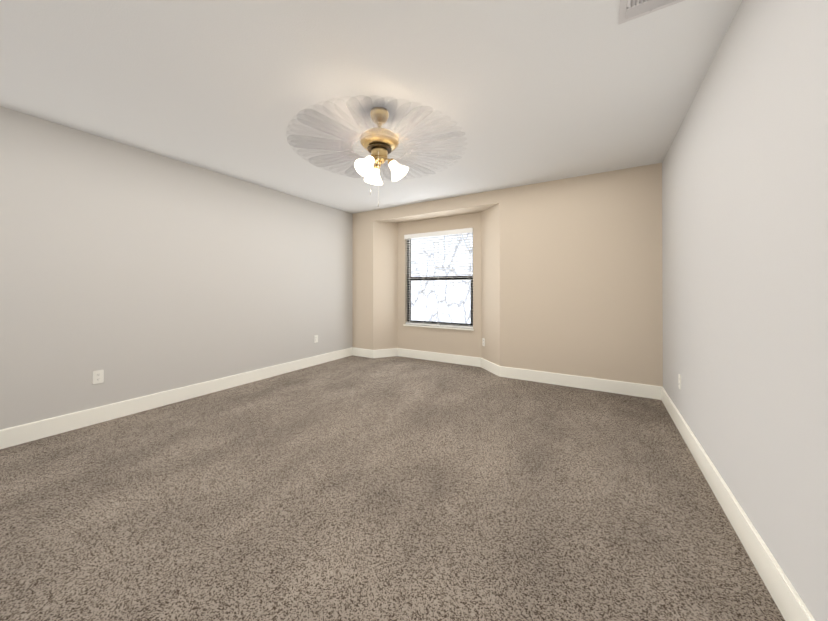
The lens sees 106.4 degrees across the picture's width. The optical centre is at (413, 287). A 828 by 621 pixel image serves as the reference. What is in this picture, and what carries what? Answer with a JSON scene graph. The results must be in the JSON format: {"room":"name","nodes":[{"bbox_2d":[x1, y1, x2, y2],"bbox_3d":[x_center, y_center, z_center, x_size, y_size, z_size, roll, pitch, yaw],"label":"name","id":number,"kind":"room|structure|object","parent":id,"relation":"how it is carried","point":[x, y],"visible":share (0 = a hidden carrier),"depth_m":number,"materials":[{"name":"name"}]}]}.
{"room":"empty bedroom","nodes":[
{"label":"empty bedroom","id":0,"kind":"room"},
{"bbox_2d":[0,106,352,429],"bbox_3d":[-2.292,-0.070,3.628,0.160,2.500,5.460,0,0,31],"label":"wall","id":1,"kind":"structure","parent":0,"point":[132,272],"depth_m":2.96,"materials":[{"name":"grey paint"}]},
{"bbox_2d":[92,370,103,383],"bbox_3d":[-2.749,0.775,2.697,0.008,0.115,0.070,0,0,31],"label":"electrical outlet","id":2,"kind":"object","parent":1,"relation":"attached to","point":[97,376],"visible":1,"depth_m":2.69,"materials":[{"name":"white plastic"}]},
{"bbox_2d":[0,347,351,448],"bbox_3d":[-2.310,1.109,3.424,0.014,0.139,4.780,0,0,31],"label":"baseboard","id":3,"kind":"structure","parent":1,"relation":"attached to","point":[23,433],"depth_m":2.94,"materials":[{"name":"white wood"}]},
{"bbox_2d":[314,335,317,342],"bbox_3d":[-1.507,0.785,4.774,0.008,0.115,0.070,0,0,31],"label":"electrical outlet","id":4,"kind":"object","parent":1,"relation":"attached to","point":[315,338],"visible":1,"depth_m":4.76,"materials":[{"name":"white plastic"}]},
{"bbox_2d":[0,0,741,213],"bbox_3d":[-0.370,-1.386,2.485,4.640,0.120,5.460,0,0,31],"label":"ceiling","id":5,"kind":"structure","parent":0,"point":[523,92],"depth_m":2.00,"materials":[{"name":"white paint"}]},
{"bbox_2d":[287,96,465,206],"bbox_3d":[-0.260,-0.960,2.336,1.310,0.734,1.308,0,0,31],"label":"fan","id":6,"kind":"object","parent":5,"relation":"hanging from","point":[379,143],"visible":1,"depth_m":2.26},
{"bbox_2d":[618,0,684,24],"bbox_3d":[1.073,-1.323,1.380,0.260,0.014,0.260,0,0,31],"label":"ceiling vent","id":7,"kind":"object","parent":5,"relation":"in","point":[629,10],"visible":1,"depth_m":1.46,"materials":[{"name":"white metal"}]},
{"bbox_2d":[352,211,397,349],"bbox_3d":[-0.647,-0.061,5.523,0.720,2.500,0.520,0,0,31],"label":"wall","id":8,"kind":"structure","parent":0,"point":[374,285],"depth_m":5.35,"materials":[{"name":"beige paint"}]},
{"bbox_2d":[0,355,784,620],"bbox_3d":[-0.370,1.224,2.473,4.640,0.100,5.460,0,0,31],"label":"floor","id":9,"kind":"structure","parent":0,"point":[359,488],"depth_m":1.63,"materials":[{"name":"carpet"}]},
{"bbox_2d":[373,190,499,222],"bbox_3d":[0.321,-1.224,4.856,2.140,0.180,0.360,0,0,31],"label":"wall","id":10,"kind":"structure","parent":0,"point":[465,204],"depth_m":4.67,"materials":[{"name":"beige paint"}]},
{"bbox_2d":[398,212,480,357],"bbox_3d":[0.403,-0.063,5.105,1.510,2.500,0.160,0,0,31],"label":"wall","id":11,"kind":"structure","parent":0,"point":[455,342],"depth_m":4.98,"materials":[{"name":"beige paint"}]},
{"bbox_2d":[403,324,473,330],"bbox_3d":[0.384,0.638,5.051,1.254,0.022,0.115,0,0,31],"label":"window sill","id":12,"kind":"structure","parent":11,"relation":"attached to","point":[470,329],"depth_m":4.99,"materials":[{"name":"white wood"}]},
{"bbox_2d":[407,234,472,325],"bbox_3d":[0.421,-0.143,5.117,1.230,1.540,0.100,0,0,31],"label":"window","id":13,"kind":"structure","parent":11,"relation":"in","point":[442,279],"depth_m":5.13,"materials":[{"name":"clear glass"}]},
{"bbox_2d":[404,228,472,328],"bbox_3d":[0.382,-0.145,5.051,1.226,1.535,0.090,0,0,31],"label":"window blinds","id":14,"kind":"object","parent":13,"relation":"attached to","point":[439,234],"visible":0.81,"depth_m":5.05,"materials":[{"name":"white plastic"}]},
{"bbox_2d":[481,163,662,386],"bbox_3d":[1.855,-0.068,4.027,2.090,2.500,0.520,0,0,31],"label":"wall","id":15,"kind":"structure","parent":0,"point":[571,276],"depth_m":3.67,"materials":[{"name":"beige paint"}]},
{"bbox_2d":[352,347,661,399],"bbox_3d":[0.853,1.115,4.519,4.320,0.139,0.374,0,0,31],"label":"baseboard","id":16,"kind":"structure","parent":15,"relation":"attached to","point":[628,388],"depth_m":3.93,"materials":[{"name":"white wood"}]},
{"bbox_2d":[662,0,827,620],"bbox_3d":[1.553,-0.081,1.329,0.160,2.500,5.460,0,0,31],"label":"wall","id":17,"kind":"structure","parent":0,"point":[745,248],"depth_m":1.27,"materials":[{"name":"grey paint"}]},
{"bbox_2d":[678,374,680,389],"bbox_3d":[2.194,0.775,2.561,0.008,0.115,0.070,0,0,31],"label":"electrical outlet","id":18,"kind":"object","parent":17,"relation":"attached to","point":[679,380],"visible":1,"depth_m":2.56,"materials":[{"name":"white plastic"}]},
{"bbox_2d":[661,387,814,620],"bbox_3d":[1.386,1.099,1.214,0.014,0.139,4.780,0,0,31],"label":"baseboard","id":19,"kind":"structure","parent":17,"relation":"attached to","point":[789,602],"depth_m":1.36,"materials":[{"name":"white wood"}]},
{"label":"outside","id":20,"kind":"structure","parent":0,"visible":0},
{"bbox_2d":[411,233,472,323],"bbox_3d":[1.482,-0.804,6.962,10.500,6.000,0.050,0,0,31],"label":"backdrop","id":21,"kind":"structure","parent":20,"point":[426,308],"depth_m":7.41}
]}

